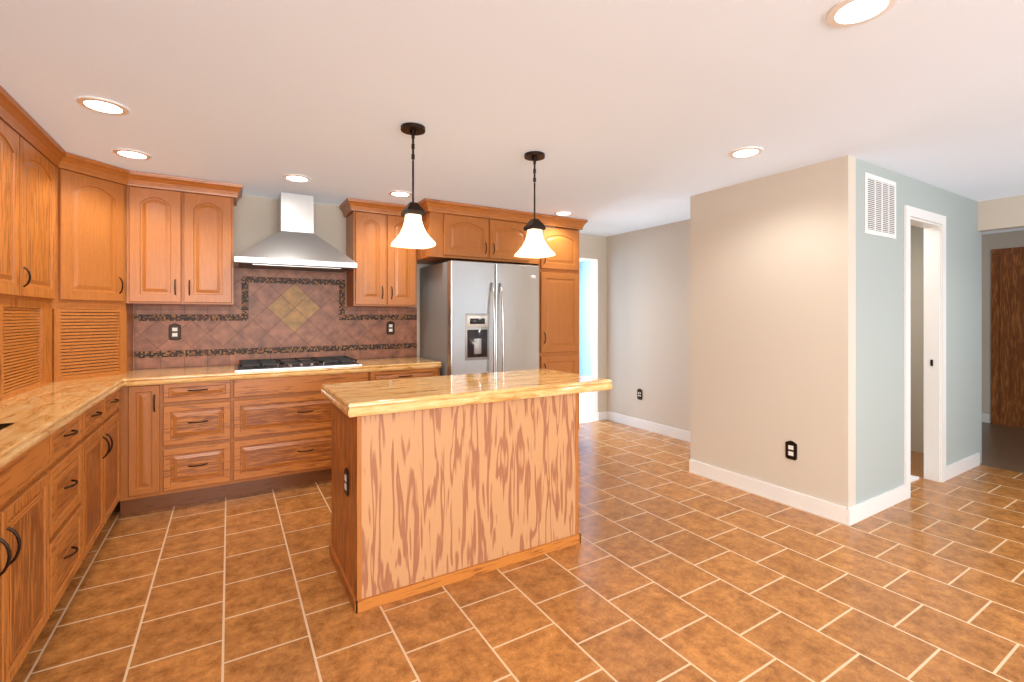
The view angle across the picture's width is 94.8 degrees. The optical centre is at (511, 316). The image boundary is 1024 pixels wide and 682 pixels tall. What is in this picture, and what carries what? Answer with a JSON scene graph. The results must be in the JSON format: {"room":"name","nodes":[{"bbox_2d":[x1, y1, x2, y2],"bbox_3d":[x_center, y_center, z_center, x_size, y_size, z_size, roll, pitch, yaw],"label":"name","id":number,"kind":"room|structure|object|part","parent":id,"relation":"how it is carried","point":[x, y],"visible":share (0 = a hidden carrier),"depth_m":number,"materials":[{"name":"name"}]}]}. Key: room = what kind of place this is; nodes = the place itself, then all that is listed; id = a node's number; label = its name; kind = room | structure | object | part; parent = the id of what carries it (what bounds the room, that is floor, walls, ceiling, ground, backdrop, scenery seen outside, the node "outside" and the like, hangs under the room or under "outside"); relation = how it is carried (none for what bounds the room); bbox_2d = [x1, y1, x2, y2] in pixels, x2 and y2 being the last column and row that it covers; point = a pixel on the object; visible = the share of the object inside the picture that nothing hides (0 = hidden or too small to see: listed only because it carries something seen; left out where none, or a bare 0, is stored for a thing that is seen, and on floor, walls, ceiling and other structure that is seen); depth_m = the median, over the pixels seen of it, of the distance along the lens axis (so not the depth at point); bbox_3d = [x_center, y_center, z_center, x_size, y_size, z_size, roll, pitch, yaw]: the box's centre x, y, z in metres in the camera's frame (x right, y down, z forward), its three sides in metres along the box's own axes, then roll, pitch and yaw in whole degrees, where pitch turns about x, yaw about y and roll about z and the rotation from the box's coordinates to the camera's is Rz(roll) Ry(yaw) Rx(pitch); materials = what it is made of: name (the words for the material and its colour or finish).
{"room":"kitchen","nodes":[
{"label":"kitchen","id":0,"kind":"room"},
{"bbox_2d":[133,195,606,419],"bbox_3d":[-1.071,0.150,4.734,5.500,2.340,0.120,0,0,-31],"label":"wall","id":1,"kind":"structure","parent":0,"point":[255,220],"depth_m":4.36,"materials":[{"name":"beige paint"}]},
{"bbox_2d":[60,149,127,303],"bbox_3d":[-2.978,-0.552,3.162,0.608,0.925,0.608,0,0,-31],"label":"upper cabinet","id":2,"kind":"object","parent":1,"relation":"attached to","point":[75,228],"depth_m":3.09,"materials":[{"name":"brown wood"}]},
{"bbox_2d":[128,170,235,304],"bbox_3d":[-2.511,-0.552,3.609,0.648,0.925,0.323,0,0,-31],"label":"upper cabinet","id":3,"kind":"object","parent":1,"relation":"attached to","point":[180,229],"depth_m":3.46,"materials":[{"name":"brown wood"}]},
{"bbox_2d":[134,268,416,369],"bbox_3d":[-1.912,0.003,4.151,2.233,0.805,0.010,0,0,-31],"label":"backsplash","id":4,"kind":"structure","parent":1,"relation":"attached to","point":[273,314],"depth_m":4.06,"materials":[{"name":"tile"}]},
{"bbox_2d":[169,323,180,339],"bbox_3d":[-2.646,0.122,3.698,0.078,0.131,0.008,0,0,-31],"label":"outlet","id":5,"kind":"object","parent":4,"relation":"attached to","point":[174,331],"visible":1,"depth_m":3.70,"materials":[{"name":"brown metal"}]},
{"bbox_2d":[387,321,394,333],"bbox_3d":[-1.180,0.112,4.579,0.078,0.131,0.008,0,0,-31],"label":"outlet","id":6,"kind":"object","parent":4,"relation":"attached to","point":[390,327],"visible":1,"depth_m":4.58,"materials":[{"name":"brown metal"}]},
{"bbox_2d":[234,192,356,272],"bbox_3d":[-1.804,-0.706,3.930,0.888,0.623,0.499,0,0,-31],"label":"range hood","id":7,"kind":"object","parent":1,"relation":"attached to","point":[295,243],"visible":1,"depth_m":3.87,"materials":[{"name":"silver metal"}]},
{"bbox_2d":[343,198,418,306],"bbox_3d":[-1.212,-0.552,4.389,0.574,0.925,0.323,0,0,-31],"label":"upper cabinet","id":8,"kind":"object","parent":1,"relation":"attached to","point":[383,273],"depth_m":4.23,"materials":[{"name":"brown wood"}]},
{"bbox_2d":[415,198,542,264],"bbox_3d":[-0.386,-0.769,4.696,1.154,0.490,0.648,0,0,-31],"label":"upper cabinet","id":9,"kind":"object","parent":1,"relation":"attached to","point":[459,231],"depth_m":4.35,"materials":[{"name":"brown wood"}]},
{"bbox_2d":[0,0,1023,261],"bbox_3d":[1.970,-1.050,3.750,10.300,0.060,11.300,0,0,-31],"label":"ceiling","id":10,"kind":"structure","parent":0,"point":[624,116],"depth_m":2.16,"materials":[{"name":"white paint"}]},
{"bbox_2d":[76,96,128,114],"bbox_3d":[-1.975,-1.014,2.278,0.196,0.009,0.196,0,0,-31],"label":"recessed light","id":11,"kind":"object","parent":10,"relation":"in","point":[101,105],"visible":1,"depth_m":2.27,"materials":[{"name":"white"}]},
{"bbox_2d":[112,148,151,159],"bbox_3d":[-2.382,-1.014,2.955,0.196,0.009,0.196,0,0,-31],"label":"recessed light","id":12,"kind":"object","parent":10,"relation":"in","point":[131,153],"visible":1,"depth_m":2.94,"materials":[{"name":"white"}]},
{"bbox_2d":[282,174,310,181],"bbox_3d":[-1.583,-1.014,3.470,0.196,0.009,0.196,0,0,-31],"label":"recessed light","id":13,"kind":"object","parent":10,"relation":"in","point":[295,177],"visible":0.98,"depth_m":3.46,"materials":[{"name":"white"}]},
{"bbox_2d":[388,190,411,196],"bbox_3d":[-0.927,-1.014,3.911,0.196,0.009,0.196,0,0,-31],"label":"recessed light","id":14,"kind":"object","parent":10,"relation":"in","point":[398,193],"visible":0.94,"depth_m":3.90,"materials":[{"name":"white"}]},
{"bbox_2d":[391,122,435,248],"bbox_3d":[-0.533,-0.699,2.538,0.224,0.638,0.224,0,0,-31],"label":"pendant light","id":15,"kind":"object","parent":10,"relation":"hanging from","point":[413,234],"visible":1,"depth_m":2.50,"materials":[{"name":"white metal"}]},
{"bbox_3d":[-0.533,-0.462,2.538,0.224,0.164,0.224,0,0,-31],"label":"lamp shade","id":16,"kind":"part","parent":15,"relation":"part of","materials":[{"name":"white glass"}]},
{"bbox_2d":[514,151,554,257],"bbox_3d":[0.142,-0.699,2.967,0.224,0.638,0.224,0,0,-31],"label":"pendant light","id":17,"kind":"object","parent":10,"relation":"hanging from","point":[534,245],"visible":1,"depth_m":2.93,"materials":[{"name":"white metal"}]},
{"bbox_3d":[0.142,-0.462,2.967,0.224,0.164,0.224,0,0,-31],"label":"lamp shade","id":18,"kind":"part","parent":17,"relation":"part of","materials":[{"name":"white glass"}]},
{"bbox_2d":[554,211,573,215],"bbox_3d":[0.510,-1.014,4.646,0.196,0.009,0.196,0,0,-31],"label":"recessed light","id":19,"kind":"object","parent":10,"relation":"in","point":[562,213],"visible":0.98,"depth_m":4.64,"materials":[{"name":"white"}]},
{"bbox_2d":[728,146,762,157],"bbox_3d":[1.451,-1.014,2.925,0.196,0.009,0.196,0,0,-31],"label":"recessed light","id":20,"kind":"object","parent":10,"relation":"in","point":[746,152],"visible":0.98,"depth_m":2.92,"materials":[{"name":"white"}]},
{"bbox_2d":[826,0,897,26],"bbox_3d":[1.153,-1.014,1.556,0.196,0.009,0.196,0,0,-31],"label":"recessed light","id":21,"kind":"object","parent":10,"relation":"in","point":[845,13],"visible":1,"depth_m":1.57,"materials":[{"name":"white"}]},
{"bbox_2d":[12,420,1023,681],"bbox_3d":[2.820,1.348,2.336,10.300,0.064,8.000,0,0,-31],"label":"floor","id":22,"kind":"structure","parent":0,"point":[670,568],"depth_m":2.22,"materials":[{"name":"tile"}]},
{"bbox_2d":[0,432,55,681],"bbox_3d":[-1.842,0.888,1.291,0.628,0.862,0.920,0,0,-31],"label":"base cabinet","id":23,"kind":"object","parent":22,"relation":"on","point":[28,482],"depth_m":1.63,"materials":[{"name":"brown wood"}]},
{"bbox_2d":[0,371,131,468],"bbox_3d":[-2.164,0.431,1.848,0.651,0.052,3.701,0,0,-31],"label":"countertop","id":24,"kind":"structure","parent":23,"relation":"on","point":[30,419],"depth_m":2.09,"materials":[{"name":"stone"}]},
{"bbox_2d":[0,297,132,400],"bbox_3d":[-2.761,0.158,2.801,0.604,0.495,1.446,0,0,-31],"label":"appliance garage","id":25,"kind":"object","parent":24,"relation":"on","point":[42,343],"visible":1,"depth_m":2.93,"materials":[{"name":"brown wood"}]},
{"bbox_2d":[56,411,87,605],"bbox_3d":[-2.202,0.888,1.891,0.628,0.862,0.480,0,0,-31],"label":"base cabinet","id":26,"kind":"object","parent":22,"relation":"on","point":[59,494],"depth_m":2.09,"materials":[{"name":"brown wood"}]},
{"bbox_2d":[88,389,119,551],"bbox_3d":[-2.555,0.888,2.478,0.628,0.862,0.890,0,0,-31],"label":"base cabinet","id":27,"kind":"object","parent":22,"relation":"on","point":[103,418],"depth_m":2.61,"materials":[{"name":"brown wood"}]},
{"bbox_2d":[118,384,161,514],"bbox_3d":[-2.613,0.888,3.369,0.229,0.862,0.628,0,0,-31],"label":"base cabinet","id":28,"kind":"object","parent":22,"relation":"on","point":[140,409],"depth_m":3.11,"materials":[{"name":"brown wood"}]},
{"bbox_2d":[162,380,233,507],"bbox_3d":[-2.340,0.888,3.534,0.408,0.862,0.628,0,0,-31],"label":"base cabinet","id":29,"kind":"object","parent":22,"relation":"on","point":[184,443],"depth_m":3.27,"materials":[{"name":"brown wood"}]},
{"bbox_2d":[234,372,369,495],"bbox_3d":[-1.750,0.888,3.888,0.968,0.862,0.628,0,0,-31],"label":"base cabinet","id":30,"kind":"object","parent":22,"relation":"on","point":[282,425],"depth_m":3.55,"materials":[{"name":"brown wood"}]},
{"bbox_2d":[124,357,441,385],"bbox_3d":[-1.726,0.431,3.890,2.186,0.052,0.651,0,0,-31],"label":"countertop","id":31,"kind":"structure","parent":30,"relation":"on","point":[138,377],"depth_m":3.53,"materials":[{"name":"stone"}]},
{"bbox_2d":[234,356,361,371],"bbox_3d":[-1.759,0.383,3.878,0.904,0.045,0.510,0,0,-31],"label":"cooktop","id":32,"kind":"object","parent":31,"relation":"in","point":[278,364],"visible":1,"depth_m":3.77,"materials":[{"name":"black metal"}]},
{"bbox_2d":[370,368,439,380],"bbox_3d":[-1.066,0.888,4.299,0.628,0.862,0.628,0,0,-31],"label":"base cabinet","id":33,"kind":"object","parent":22,"relation":"on","point":[429,372],"depth_m":4.02,"materials":[{"name":"brown wood"}]},
{"bbox_2d":[329,393,580,613],"bbox_3d":[-0.312,0.887,2.693,1.284,0.865,0.642,0,0,-31],"label":"kitchen island","id":34,"kind":"object","parent":22,"relation":"on","point":[454,478],"depth_m":2.36,"materials":[{"name":"brown wood"}]},
{"bbox_2d":[344,468,348,496],"bbox_3d":[-0.801,0.797,2.272,0.008,0.131,0.078,0,0,-31],"label":"outlet","id":35,"kind":"object","parent":34,"relation":"attached to","point":[346,482],"visible":0.98,"depth_m":2.25,"materials":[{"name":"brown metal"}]},
{"bbox_2d":[321,369,611,416],"bbox_3d":[-0.234,0.411,2.735,1.528,0.062,0.704,0,0,-31],"label":"island countertop","id":36,"kind":"structure","parent":34,"relation":"on","point":[405,395],"depth_m":2.50,"materials":[{"name":"beige wood"}]},
{"bbox_2d":[420,260,538,375],"bbox_3d":[-0.311,0.411,4.598,0.920,1.793,0.837,0,0,-31],"label":"fridge","id":37,"kind":"object","parent":22,"relation":"on","point":[479,317],"visible":0.69,"depth_m":4.28,"materials":[{"name":"grey metal"}]},
{"bbox_3d":[-0.077,0.257,4.299,0.747,1.294,0.083,0,0,-31],"label":"handle","id":38,"kind":"part","parent":37,"relation":"part of","materials":[{"name":"grey plastic"}]},
{"bbox_2d":[533,227,578,373],"bbox_3d":[0.343,0.205,5.115,0.523,2.230,0.680,0,0,-31],"label":"pantry cabinet","id":39,"kind":"object","parent":22,"relation":"on","point":[559,311],"visible":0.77,"depth_m":4.85,"materials":[{"name":"brown wood"}]},
{"bbox_2d":[911,475,918,481],"bbox_3d":[2.990,1.309,3.838,0.500,0.014,0.360,0,0,-31],"label":"bath mat","id":40,"kind":"object","parent":22,"relation":"on","point":[913,478],"visible":0.14,"depth_m":3.79,"materials":[{"name":"white"}]},
{"bbox_2d":[579,260,591,375],"bbox_3d":[1.733,0.150,8.222,0.100,2.340,2.970,0,0,-31],"label":"wall","id":41,"kind":"structure","parent":0,"point":[585,317],"depth_m":8.72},
{"bbox_2d":[579,392,597,422],"bbox_3d":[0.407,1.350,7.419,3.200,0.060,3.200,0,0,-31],"label":"door","id":42,"kind":"structure","parent":0,"point":[585,406],"depth_m":6.81,"materials":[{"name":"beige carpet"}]},
{"bbox_2d":[607,219,689,431],"bbox_3d":[1.754,0.150,5.254,0.120,2.340,1.900,0,0,-31],"label":"wall","id":43,"kind":"structure","parent":0,"point":[648,312],"depth_m":5.41,"materials":[{"name":"beige paint"}]},
{"bbox_2d":[637,389,641,399],"bbox_3d":[1.502,0.917,5.546,0.008,0.131,0.078,0,0,-31],"label":"electrical outlet","id":44,"kind":"object","parent":43,"relation":"attached to","point":[639,394],"visible":1,"depth_m":5.54,"materials":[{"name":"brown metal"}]},
{"bbox_2d":[602,411,689,441],"bbox_3d":[1.695,1.266,5.218,0.017,0.107,1.899,0,0,-31],"label":"baseboard","id":45,"kind":"structure","parent":43,"relation":"attached to","point":[672,432],"depth_m":5.42,"materials":[{"name":"white wood"}]},
{"bbox_2d":[690,155,855,509],"bbox_3d":[1.865,0.150,3.518,0.100,2.340,1.190,0,0,-31],"label":"wall","id":46,"kind":"structure","parent":0,"point":[772,314],"depth_m":3.36,"materials":[{"name":"beige paint"}]},
{"bbox_2d":[689,459,853,525],"bbox_3d":[1.819,1.266,3.482,0.013,0.107,1.204,0,0,-31],"label":"baseboard","id":47,"kind":"structure","parent":46,"relation":"attached to","point":[838,513],"depth_m":3.35,"materials":[{"name":"white wood"}]},
{"bbox_2d":[785,441,796,459],"bbox_3d":[1.943,0.932,3.279,0.008,0.131,0.078,0,0,-31],"label":"electrical outlet","id":48,"kind":"object","parent":46,"relation":"attached to","point":[791,450],"visible":1,"depth_m":3.27,"materials":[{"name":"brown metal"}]},
{"bbox_2d":[856,158,981,503],"bbox_3d":[3.200,0.150,3.684,2.360,2.340,0.100,0,0,-31],"label":"wall","id":49,"kind":"structure","parent":0,"point":[879,364],"depth_m":3.36,"materials":[{"name":"grey paint"}]},
{"bbox_2d":[851,484,905,523],"bbox_3d":[2.489,1.266,3.192,0.804,0.107,0.018,0,0,-31],"label":"baseboard","id":50,"kind":"structure","parent":49,"relation":"attached to","point":[856,513],"depth_m":3.18,"materials":[{"name":"white wood"}]},
{"bbox_2d":[865,172,895,238],"bbox_3d":[2.517,-0.745,3.208,0.460,0.400,0.011,0,0,-31],"label":"air vent","id":51,"kind":"object","parent":49,"relation":"in","point":[880,206],"visible":1,"depth_m":3.19,"materials":[{"name":"white metal"}]},
{"bbox_2d":[904,205,945,499],"bbox_3d":[3.131,0.260,3.634,0.750,2.120,0.116,0,0,-31],"label":"door frame","id":52,"kind":"structure","parent":49,"relation":"attached to","point":[934,227],"depth_m":3.76,"materials":[{"name":"white wood"}]},
{"bbox_2d":[946,453,979,479],"bbox_3d":[3.819,1.266,3.989,0.784,0.107,0.013,0,0,-31],"label":"baseboard","id":53,"kind":"structure","parent":49,"relation":"attached to","point":[954,469],"depth_m":3.97,"materials":[{"name":"white wood"}]},
{"bbox_2d":[911,195,1023,452],"bbox_3d":[4.663,0.150,3.443,0.100,2.340,8.000,0,0,-31],"label":"wall","id":54,"kind":"structure","parent":0,"point":[1001,213],"depth_m":4.54,"materials":[{"name":"beige paint"}]},
{"bbox_2d":[982,230,1023,422],"bbox_3d":[6.686,0.150,4.659,0.120,2.340,8.000,0,0,-31],"label":"wall","id":55,"kind":"structure","parent":0,"point":[1002,240],"depth_m":5.84,"materials":[{"name":"beige paint"}]},
{"bbox_2d":[982,413,989,422],"bbox_3d":[5.366,1.266,6.724,0.013,0.107,2.100,0,0,-31],"label":"baseboard","id":56,"kind":"structure","parent":55,"relation":"attached to","point":[985,417],"depth_m":5.84,"materials":[{"name":"white wood"}]},
{"bbox_2d":[991,247,1023,427],"bbox_3d":[6.183,0.250,5.314,0.064,2.140,1.120,0,0,-31],"label":"front door","id":57,"kind":"structure","parent":55,"relation":"in","point":[1007,336],"depth_m":5.66,"materials":[{"name":"brown wood"}]},
{"bbox_3d":[-1.420,0.150,-0.142,0.120,2.340,8.120,0,0,-31],"label":"wall","id":58,"kind":"structure","parent":0,"visible":0},
{"bbox_2d":[0,93,23,298],"bbox_3d":[-2.479,-0.552,2.054,0.323,0.925,0.575,0,0,-31],"label":"upper cabinet","id":59,"kind":"object","parent":58,"relation":"attached to","point":[11,116],"depth_m":2.29,"materials":[{"name":"brown wood"}]},
{"bbox_2d":[24,113,59,301],"bbox_3d":[-2.785,-0.552,2.564,0.323,0.925,0.613,0,0,-31],"label":"upper cabinet","id":60,"kind":"object","parent":58,"relation":"attached to","point":[41,154],"depth_m":2.64,"materials":[{"name":"brown wood"}]}
]}

